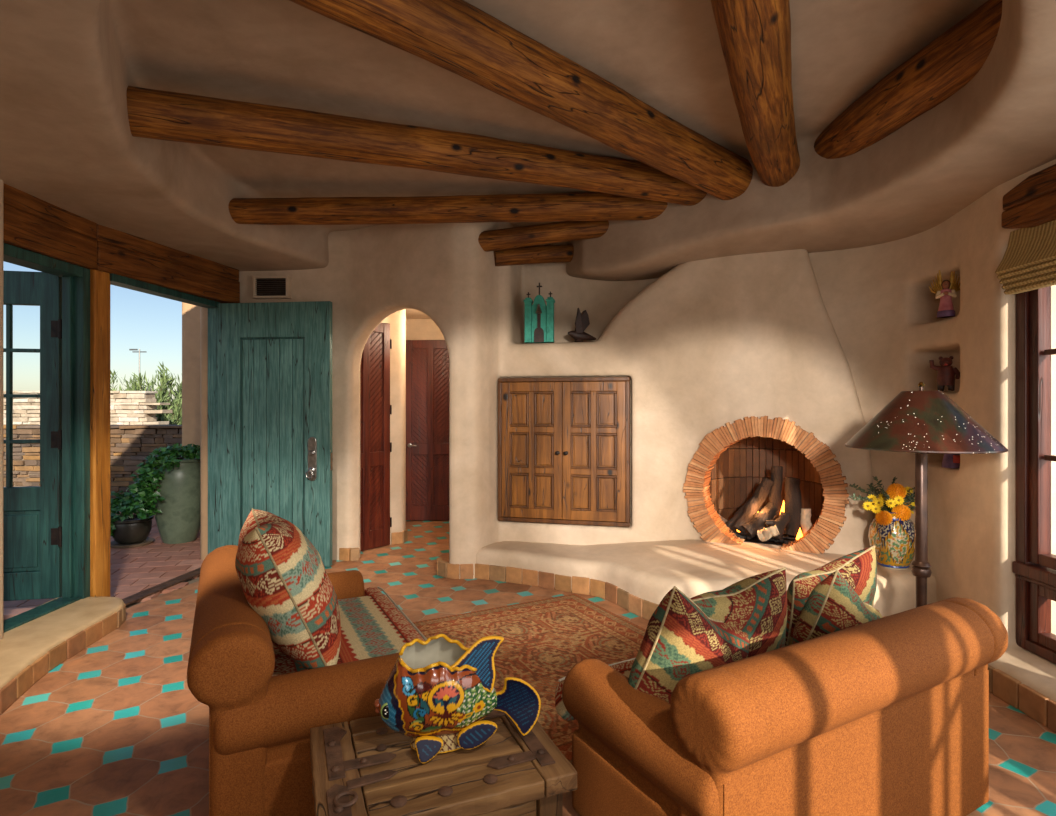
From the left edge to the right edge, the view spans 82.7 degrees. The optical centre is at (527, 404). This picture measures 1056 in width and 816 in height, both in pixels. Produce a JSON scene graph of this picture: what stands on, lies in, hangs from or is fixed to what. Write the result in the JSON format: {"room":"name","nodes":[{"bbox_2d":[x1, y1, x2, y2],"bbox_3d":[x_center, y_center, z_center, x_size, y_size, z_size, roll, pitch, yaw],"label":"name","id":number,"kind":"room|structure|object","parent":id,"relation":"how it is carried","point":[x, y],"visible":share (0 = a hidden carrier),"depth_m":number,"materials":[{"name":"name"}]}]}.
{"room":"traditional dwelling","nodes":[
{"label":"traditional dwelling","id":0,"kind":"room"},
{"bbox_2d":[0,179,2,639],"bbox_3d":[-2.679,0.089,0.960,0.739,2.977,5.476,0,0,-10],"label":"wall","id":1,"kind":"structure","parent":0,"point":[1,181],"depth_m":3.49,"materials":[{"name":"paint"}]},
{"bbox_2d":[3,243,89,632],"bbox_3d":[-3.210,0.265,3.897,0.160,2.470,0.795,0,0,0],"label":"door frame","id":2,"kind":"structure","parent":1,"relation":"attached to","point":[75,279],"depth_m":4.22,"materials":[{"name":"teal paint"}]},
{"bbox_2d":[3,270,61,600],"bbox_3d":[-3.794,0.220,4.281,0.907,2.360,0.069,0,0,-11],"label":"door","id":3,"kind":"structure","parent":2,"relation":"attached to","point":[32,515],"depth_m":4.32,"materials":[{"name":"teal paint"}]},
{"bbox_2d":[3,183,96,269],"bbox_3d":[-3.257,-1.157,3.467,0.342,0.365,1.746,0,0,-2],"label":"lintel beam","id":4,"kind":"structure","parent":1,"relation":"attached to","point":[31,223],"depth_m":3.88,"materials":[{"name":"brown wood"}]},
{"bbox_2d":[3,511,203,619],"bbox_3d":[-5.184,1.520,5.562,6.393,0.040,6.964,0,0,0],"label":"floor","id":5,"kind":"structure","parent":0,"point":[134,570],"depth_m":5.54,"materials":[{"name":"brick"}]},
{"bbox_2d":[3,424,181,498],"bbox_3d":[-6.307,0.901,9.100,4.968,1.206,0.434,0,0,0],"label":"wall","id":6,"kind":"structure","parent":5,"relation":"on","point":[130,445],"depth_m":8.93,"materials":[{"name":"stone"}]},
{"bbox_2d":[90,269,109,596],"bbox_3d":[-3.155,0.263,4.370,0.130,2.474,0.150,0,0,6],"label":"wooden post","id":7,"kind":"object","parent":5,"relation":"on","point":[99,280],"visible":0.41,"depth_m":4.32,"materials":[{"name":"brown wood"}]},
{"bbox_2d":[95,224,239,302],"bbox_3d":[-3.113,-1.157,5.113,0.340,0.365,1.488,0,0,13],"label":"lintel beam","id":8,"kind":"structure","parent":7,"relation":"on","point":[120,253],"depth_m":4.93,"materials":[{"name":"brown wood"}]},
{"bbox_2d":[110,514,154,548],"bbox_3d":[-4.270,1.354,6.460,0.430,0.292,0.430,0,0,0],"label":"pot","id":9,"kind":"object","parent":5,"relation":"on","point":[130,533],"visible":0.88,"depth_m":6.33,"materials":[{"name":"ceramic"}]},
{"bbox_2d":[110,489,161,537],"bbox_3d":[-4.222,1.151,6.293,0.737,0.548,0.411,0,0,17],"label":"trailing ivy","id":10,"kind":"object","parent":9,"relation":"in","point":[124,502],"visible":0.66,"depth_m":6.25,"materials":[{"name":"green plant"}]},
{"bbox_2d":[153,456,199,543],"bbox_3d":[-3.850,1.042,6.630,0.580,0.915,0.580,0,0,0],"label":"urn","id":11,"kind":"object","parent":5,"relation":"on","point":[178,522],"visible":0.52,"depth_m":6.43,"materials":[{"name":"ceramic"}]},
{"bbox_2d":[128,443,199,508],"bbox_3d":[-3.770,0.740,6.376,0.462,0.664,0.787,0,0,40],"label":"trailing ivy","id":12,"kind":"object","parent":11,"relation":"in","point":[147,481],"visible":0.94,"depth_m":6.24,"materials":[{"name":"green plant"}]},
{"bbox_2d":[182,302,207,559],"bbox_3d":[-3.510,-0.084,6.975,1.280,3.432,2.350,0,0,0],"label":"wall","id":13,"kind":"structure","parent":0,"point":[194,318],"depth_m":7.15,"materials":[{"name":"paint"}]},
{"bbox_2d":[360,309,444,551],"bbox_3d":[-1.050,0.114,6.910,2.294,2.929,2.780,0,0,0],"label":"wall","id":14,"kind":"structure","parent":0,"point":[402,329],"depth_m":6.48,"materials":[{"name":"paint"}]},
{"bbox_2d":[360,322,391,550],"bbox_3d":[-1.651,0.310,6.167,0.104,2.360,0.624,0,0,38],"label":"door","id":15,"kind":"structure","parent":14,"relation":"in","point":[375,407],"depth_m":6.26,"materials":[{"name":"brown wood"}]},
{"bbox_2d":[391,528,407,544],"bbox_3d":[-1.466,1.433,6.975,0.172,0.134,1.074,0,0,-8],"label":"baseboard","id":16,"kind":"structure","parent":14,"relation":"attached to","point":[396,537],"depth_m":6.47,"materials":[{"name":"tile"}]},
{"bbox_2d":[406,340,448,519],"bbox_3d":[-1.250,0.325,7.738,0.670,2.330,0.104,0,0,0],"label":"door","id":17,"kind":"structure","parent":14,"relation":"in","point":[427,361],"depth_m":7.76,"materials":[{"name":"brown wood"}]},
{"bbox_2d":[0,0,1055,318],"bbox_3d":[-0.174,-1.620,3.275,6.742,1.000,10.250,0,0,0],"label":"ceiling","id":18,"kind":"structure","parent":0,"point":[67,67],"depth_m":3.31,"materials":[{"name":"paint"}]},
{"bbox_2d":[126,86,706,205],"bbox_3d":[-0.410,-1.622,3.931,4.238,0.275,0.287,-1,1,-23],"label":"beam","id":19,"kind":"structure","parent":18,"relation":"attached to","point":[152,114],"depth_m":3.62,"materials":[{"name":"brown wood"}]},
{"bbox_2d":[228,192,667,224],"bbox_3d":[-0.632,-1.587,4.825,3.864,0.240,0.247,-2,0,-4],"label":"beam","id":20,"kind":"structure","parent":18,"relation":"attached to","point":[599,206],"depth_m":4.74,"materials":[{"name":"brown wood"}]},
{"bbox_2d":[290,0,752,199],"bbox_3d":[0.173,-1.655,3.209,4.152,0.330,0.348,-1,1,-42],"label":"beam","id":21,"kind":"structure","parent":18,"relation":"attached to","point":[458,37],"depth_m":2.94,"materials":[{"name":"brown wood"}]},
{"bbox_2d":[494,244,573,265],"bbox_3d":[0.159,-1.411,5.628,1.031,0.302,0.182,0,0,-20],"label":"beam","id":22,"kind":"structure","parent":18,"relation":"attached to","point":[537,254],"depth_m":5.53,"materials":[{"name":"brown wood"}]},
{"bbox_2d":[478,221,608,251],"bbox_3d":[0.140,-1.500,5.312,1.677,0.370,0.205,0,0,-1],"label":"beam","id":23,"kind":"structure","parent":18,"relation":"attached to","point":[532,235],"depth_m":5.24,"materials":[{"name":"brown wood"}]},
{"bbox_2d":[711,0,799,186],"bbox_3d":[1.154,-1.658,2.963,0.322,0.316,3.238,0,1,26],"label":"beam","id":24,"kind":"structure","parent":18,"relation":"attached to","point":[755,35],"depth_m":2.81,"materials":[{"name":"brown wood"}]},
{"bbox_2d":[814,0,1001,158],"bbox_3d":[2.050,-1.675,3.041,0.319,0.432,2.096,0,0,1],"label":"beam","id":25,"kind":"structure","parent":18,"relation":"attached to","point":[943,67],"depth_m":3.00,"materials":[{"name":"brown wood"}]},
{"bbox_2d":[0,520,1055,815],"bbox_3d":[-2.675,1.575,3.750,11.250,0.150,10.900,0,0,0],"label":"floor","id":26,"kind":"structure","parent":0,"point":[117,727],"depth_m":2.84,"materials":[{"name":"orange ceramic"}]},
{"bbox_2d":[0,597,125,714],"bbox_3d":[-2.871,1.433,3.119,0.656,0.135,2.484,0,0,-13],"label":"step","id":27,"kind":"structure","parent":26,"relation":"on","point":[30,650],"depth_m":3.55,"materials":[{"name":"ceramic"}]},
{"bbox_2d":[187,545,426,815],"bbox_3d":[-0.961,1.116,2.684,0.923,0.768,1.456,0,0,-27],"label":"armchair","id":28,"kind":"object","parent":26,"relation":"on","point":[264,706],"visible":0.72,"depth_m":2.00,"materials":[{"name":"orange fabric"}]},
{"bbox_2d":[235,508,340,669],"bbox_3d":[-0.968,0.730,2.427,0.394,0.604,0.628,0,0,-20],"label":"throw pillow","id":29,"kind":"object","parent":28,"relation":"on","point":[283,577],"visible":0.91,"depth_m":2.19,"materials":[{"name":"multicoloured fabric"}]},
{"bbox_2d":[272,587,424,675],"bbox_3d":[-0.858,1.115,2.736,0.692,0.168,1.381,0,0,-27],"label":"seat cushion","id":30,"kind":"object","parent":28,"relation":"on","point":[372,625],"depth_m":2.77,"materials":[{"name":"multicoloured fabric"}]},
{"bbox_2d":[310,710,576,815],"bbox_3d":[-0.283,1.266,1.833,0.708,0.471,0.540,0,0,-22],"label":"side table","id":31,"kind":"object","parent":26,"relation":"on","point":[365,767],"visible":0.78,"depth_m":1.71,"materials":[{"name":"brown wood"}]},
{"bbox_2d":[374,634,540,762],"bbox_3d":[-0.224,0.889,1.881,0.501,0.316,0.221,0,0,-15],"label":"planter","id":32,"kind":"object","parent":31,"relation":"on","point":[438,693],"visible":1,"depth_m":1.81,"materials":[{"name":"ceramic"}]},
{"bbox_2d":[410,594,645,763],"bbox_3d":[0.151,1.494,3.514,1.550,0.009,1.950,0,0,-28],"label":"rug","id":33,"kind":"object","parent":26,"relation":"on","point":[544,639],"visible":0.43,"depth_m":3.83,"materials":[{"name":"carpet"}]},
{"bbox_2d":[475,539,936,619],"bbox_3d":[1.156,1.315,4.620,3.458,0.370,1.386,0,0,16],"label":"bench","id":34,"kind":"object","parent":26,"relation":"on","point":[635,577],"visible":0.59,"depth_m":4.54,"materials":[{"name":"white paint"}]},
{"bbox_2d":[868,508,914,569],"bbox_3d":[2.565,0.934,4.215,0.304,0.392,0.304,0,0,-21],"label":"vase","id":35,"kind":"object","parent":34,"relation":"on","point":[894,543],"visible":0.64,"depth_m":4.11,"materials":[{"name":"ceramic"}]},
{"bbox_2d":[849,476,914,525],"bbox_3d":[2.570,0.660,4.199,0.757,0.345,0.307,0,0,2],"label":"flower bouquet","id":36,"kind":"object","parent":35,"relation":"in","point":[896,499],"visible":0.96,"depth_m":4.12,"materials":[{"name":"orange plant"}]},
{"bbox_2d":[555,597,1007,815],"bbox_3d":[0.910,1.116,2.231,1.456,0.768,0.923,0,0,-29],"label":"sofa","id":37,"kind":"object","parent":26,"relation":"on","point":[888,715],"visible":0.92,"depth_m":1.83,"materials":[{"name":"orange fabric"}]},
{"bbox_2d":[555,659,634,720],"bbox_3d":[0.854,1.115,2.331,1.381,0.168,0.692,0,0,-29],"label":"seat cushion","id":38,"kind":"object","parent":37,"relation":"on","point":[624,667],"depth_m":2.26,"materials":[{"name":"fabric"}]},
{"bbox_2d":[628,586,749,702],"bbox_3d":[0.560,0.855,2.069,0.509,0.546,0.286,0,0,-42],"label":"throw pillow","id":39,"kind":"object","parent":37,"relation":"on","point":[680,640],"visible":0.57,"depth_m":1.93,"materials":[{"name":"multicoloured fabric"}]},
{"bbox_2d":[690,567,786,656],"bbox_3d":[0.769,0.872,2.252,0.539,0.523,0.265,0,0,-23],"label":"throw pillow","id":40,"kind":"object","parent":37,"relation":"on","point":[756,605],"visible":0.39,"depth_m":2.16,"materials":[{"name":"multicoloured fabric"}]},
{"bbox_2d":[785,545,876,645],"bbox_3d":[1.271,0.885,2.543,0.584,0.565,0.271,0,0,-28],"label":"throw pillow","id":41,"kind":"object","parent":37,"relation":"on","point":[858,568],"visible":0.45,"depth_m":2.45,"materials":[{"name":"multicoloured fabric"}]},
{"bbox_2d":[792,570,882,643],"bbox_3d":[1.229,0.874,2.375,0.281,0.515,0.451,0,0,40],"label":"throw pillow","id":42,"kind":"object","parent":37,"relation":"on","point":[833,605],"visible":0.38,"depth_m":2.25,"materials":[{"name":"multicoloured fabric"}]},
{"bbox_2d":[845,382,1007,607],"bbox_3d":[2.065,0.689,3.150,0.712,1.622,0.712,0,0,0],"label":"floor lamp","id":43,"kind":"object","parent":26,"relation":"on","point":[921,422],"visible":0.73,"depth_m":3.01,"materials":[{"name":"brown metal"}]},
{"bbox_2d":[239,222,874,578],"bbox_3d":[-0.019,-0.112,5.413,6.020,3.376,1.861,0,0,0],"label":"wall","id":44,"kind":"structure","parent":0,"point":[704,345],"depth_m":5.18,"materials":[{"name":"paint"}]},
{"bbox_2d":[110,273,219,605],"bbox_3d":[-3.023,0.265,5.060,0.180,2.470,1.380,0,0,7],"label":"door frame","id":45,"kind":"structure","parent":44,"relation":"attached to","point":[117,280],"depth_m":5.67,"materials":[{"name":"teal paint"}]},
{"bbox_2d":[253,276,290,298],"bbox_3d":[-2.470,-1.134,5.793,0.350,0.210,0.075,0,0,3],"label":"air vent","id":46,"kind":"object","parent":44,"relation":"in","point":[264,287],"visible":1,"depth_m":5.78,"materials":[{"name":"metal"}]},
{"bbox_2d":[218,301,331,566],"bbox_3d":[-2.368,0.265,5.563,1.111,2.440,0.134,0,0,7],"label":"door","id":47,"kind":"structure","parent":44,"relation":"in","point":[275,358],"depth_m":5.58,"materials":[{"name":"teal paint"}]},
{"bbox_2d":[339,548,358,560],"bbox_3d":[-1.724,1.440,5.787,0.195,0.121,0.077,0,0,0],"label":"baseboard","id":48,"kind":"structure","parent":44,"relation":"attached to","point":[345,554],"depth_m":5.76,"materials":[{"name":"tile"}]},
{"bbox_2d":[437,558,472,578],"bbox_3d":[-0.667,1.434,5.247,0.413,0.132,0.141,0,0,33],"label":"baseboard","id":49,"kind":"structure","parent":44,"relation":"attached to","point":[445,569],"depth_m":5.17,"materials":[{"name":"tile"}]},
{"bbox_2d":[523,283,554,342],"bbox_3d":[0.103,-0.850,5.503,0.282,0.550,0.138,0,0,8],"label":"figurine","id":50,"kind":"object","parent":44,"relation":"on","point":[538,317],"visible":1,"depth_m":5.49,"materials":[{"name":"teal wood"}]},
{"bbox_2d":[498,377,629,526],"bbox_3d":[0.308,0.407,5.371,1.194,1.305,0.132,0,0,14],"label":"upper cabinet","id":51,"kind":"object","parent":44,"relation":"attached to","point":[564,443],"visible":1,"depth_m":5.36,"materials":[{"name":"brown wood"}]},
{"bbox_2d":[568,308,595,341],"bbox_3d":[0.487,-0.724,5.478,0.261,0.299,0.129,0,0,-35],"label":"bird figurine","id":52,"kind":"object","parent":44,"relation":"on","point":[582,322],"visible":0.98,"depth_m":5.43,"materials":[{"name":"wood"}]},
{"bbox_2d":[683,416,848,553],"bbox_3d":[2.038,0.688,5.107,1.234,1.204,0.808,0,0,29],"label":"fireplace","id":53,"kind":"object","parent":44,"relation":"attached to","point":[709,494],"depth_m":4.99,"materials":[{"name":"brick"}]},
{"bbox_2d":[726,498,750,530],"bbox_3d":[1.822,0.943,5.130,0.281,0.305,0.101,0,0,15],"label":"log","id":54,"kind":"object","parent":53,"relation":"on","point":[739,511],"visible":0.52,"depth_m":5.11,"materials":[{"name":"brown wood"}]},
{"bbox_2d":[732,478,773,532],"bbox_3d":[1.905,0.854,5.072,0.356,0.478,0.123,0,0,-5],"label":"log","id":55,"kind":"object","parent":53,"relation":"on","point":[754,504],"visible":0.88,"depth_m":5.03,"materials":[{"name":"brown wood"}]},
{"bbox_2d":[742,502,778,537],"bbox_3d":[1.922,0.953,4.968,0.291,0.298,0.134,0,0,6],"label":"log","id":56,"kind":"object","parent":53,"relation":"on","point":[769,511],"visible":0.91,"depth_m":4.92,"materials":[{"name":"brown wood"}]},
{"bbox_2d":[733,530,796,543],"bbox_3d":[1.997,1.101,5.028,0.710,0.052,0.330,0,0,29],"label":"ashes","id":57,"kind":"object","parent":53,"relation":"in","point":[786,541],"visible":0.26,"depth_m":4.95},
{"bbox_2d":[796,529,802,539],"bbox_3d":[2.172,1.040,4.792,0.060,0.120,0.033,0,0,29],"label":"flame","id":58,"kind":"object","parent":57,"relation":"on","point":[799,534],"visible":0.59,"depth_m":4.79,"materials":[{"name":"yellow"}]},
{"bbox_2d":[757,525,779,541],"bbox_3d":[1.941,1.034,4.840,0.171,0.143,0.100,0,0,29],"label":"log","id":59,"kind":"object","parent":53,"relation":"on","point":[765,534],"visible":1,"depth_m":4.81,"materials":[{"name":"brown wood"}]},
{"bbox_2d":[769,466,782,525],"bbox_3d":[2.101,0.792,5.080,0.119,0.550,0.133,0,0,29],"label":"log","id":60,"kind":"object","parent":53,"relation":"on","point":[775,498],"visible":0.61,"depth_m":5.05,"materials":[{"name":"brown wood"}]},
{"bbox_2d":[765,512,790,539],"bbox_3d":[2.026,0.978,4.851,0.206,0.234,0.112,0,0,5],"label":"log","id":61,"kind":"object","parent":53,"relation":"on","point":[783,519],"visible":0.91,"depth_m":4.82,"materials":[{"name":"brown wood"}]},
{"bbox_2d":[784,477,802,535],"bbox_3d":[2.176,0.838,4.904,0.152,0.487,0.173,0,0,29],"label":"log","id":62,"kind":"object","parent":53,"relation":"on","point":[793,505],"visible":0.91,"depth_m":4.87,"materials":[{"name":"brown wood"}]},
{"bbox_2d":[800,509,811,534],"bbox_3d":[2.250,0.958,4.833,0.101,0.247,0.125,0,0,-31],"label":"log","id":63,"kind":"object","parent":53,"relation":"on","point":[805,521],"visible":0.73,"depth_m":4.82,"materials":[{"name":"brown wood"}]},
{"bbox_2d":[808,159,1055,701],"bbox_3d":[2.668,0.063,1.791,1.153,3.026,7.025,0,0,0],"label":"wall","id":64,"kind":"structure","parent":0,"point":[880,304],"depth_m":3.76,"materials":[{"name":"paint"}]},
{"bbox_2d":[929,270,959,317],"bbox_3d":[2.714,-0.730,3.896,0.190,0.315,0.105,0,0,34],"label":"angel figurine","id":65,"kind":"object","parent":64,"relation":"in","point":[945,290],"visible":0.98,"depth_m":3.89,"materials":[{"name":"paint"}]},
{"bbox_2d":[929,356,959,390],"bbox_3d":[2.710,-0.202,3.900,0.169,0.230,0.108,0,0,34],"label":"bear figurine","id":66,"kind":"object","parent":64,"relation":"in","point":[946,373],"visible":0.97,"depth_m":3.87,"materials":[{"name":"red wood"}]},
{"bbox_2d":[942,454,959,467],"bbox_3d":[2.721,0.289,3.851,0.124,0.227,0.109,0,0,34],"label":"figurine","id":67,"kind":"object","parent":64,"relation":"in","point":[949,460],"visible":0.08,"depth_m":3.83,"materials":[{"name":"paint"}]},
{"bbox_2d":[988,664,1055,731],"bbox_3d":[2.430,1.433,1.820,0.051,0.134,3.234,0,0,0],"label":"baseboard","id":68,"kind":"structure","parent":64,"relation":"attached to","point":[1034,704],"depth_m":2.92,"materials":[{"name":"tile"}]},
{"bbox_2d":[995,220,1055,294],"bbox_3d":[2.535,-0.753,0.940,0.106,0.333,4.500,0,0,0],"label":"roman shade","id":69,"kind":"object","parent":64,"relation":"attached to","point":[1028,263],"visible":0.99,"depth_m":3.02,"materials":[{"name":"beige wicker"}]},
{"bbox_2d":[1002,164,1055,228],"bbox_3d":[2.678,-1.032,0.915,0.304,0.265,4.600,0,0,0],"label":"lintel beam","id":70,"kind":"structure","parent":64,"relation":"attached to","point":[1031,203],"depth_m":3.02,"materials":[{"name":"brown wood"}]},
{"bbox_2d":[1012,286,1055,663],"bbox_3d":[2.710,0.245,2.788,0.140,2.130,0.975,0,0,0],"label":"window","id":71,"kind":"structure","parent":64,"relation":"in","point":[1034,567],"depth_m":3.17,"materials":[{"name":"brown wood"}]},
{"label":"outside","id":72,"kind":"structure","parent":0,"visible":0},
{"bbox_2d":[3,391,172,424],"bbox_3d":[-9.453,0.609,11.999,4.478,1.788,0.434,0,0,0],"label":"wall","id":73,"kind":"structure","parent":72,"point":[126,407],"depth_m":11.83,"materials":[{"name":"stone"}]},
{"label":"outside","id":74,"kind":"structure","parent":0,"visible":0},
{"bbox_3d":[0.000,1.680,25.000,120.000,0.240,130.000,0,0,0],"label":"ground","id":75,"kind":"structure","parent":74,"visible":0},
{"bbox_2d":[110,370,120,390],"bbox_3d":[-10.514,0.327,14.980,3.244,2.510,2.222,0,0,-15],"label":"desert shrub","id":76,"kind":"object","parent":75,"relation":"on","point":[114,372],"visible":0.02,"depth_m":15.11,"materials":[{"name":"green plant"}]},
{"bbox_2d":[129,349,146,372],"bbox_3d":[-26.000,-1.090,40.000,1.100,5.300,0.110,0,0,0],"label":"utility pole","id":77,"kind":"object","parent":75,"relation":"on","point":[139,351],"visible":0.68,"depth_m":39.96,"materials":[{"name":"metal"}]},
{"bbox_2d":[110,362,181,424],"bbox_3d":[-8.456,0.281,13.769,2.570,2.593,1.569,0,0,0],"label":"desert shrub","id":78,"kind":"object","parent":75,"relation":"on","point":[175,418],"visible":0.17,"depth_m":13.63,"materials":[{"name":"green plant"}]},
{"bbox_2d":[159,376,181,412],"bbox_3d":[-8.043,0.287,14.583,1.954,2.579,1.637,0,0,-25],"label":"desert shrub","id":79,"kind":"object","parent":75,"relation":"on","point":[178,376],"visible":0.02,"depth_m":14.30,"materials":[{"name":"green plant"}]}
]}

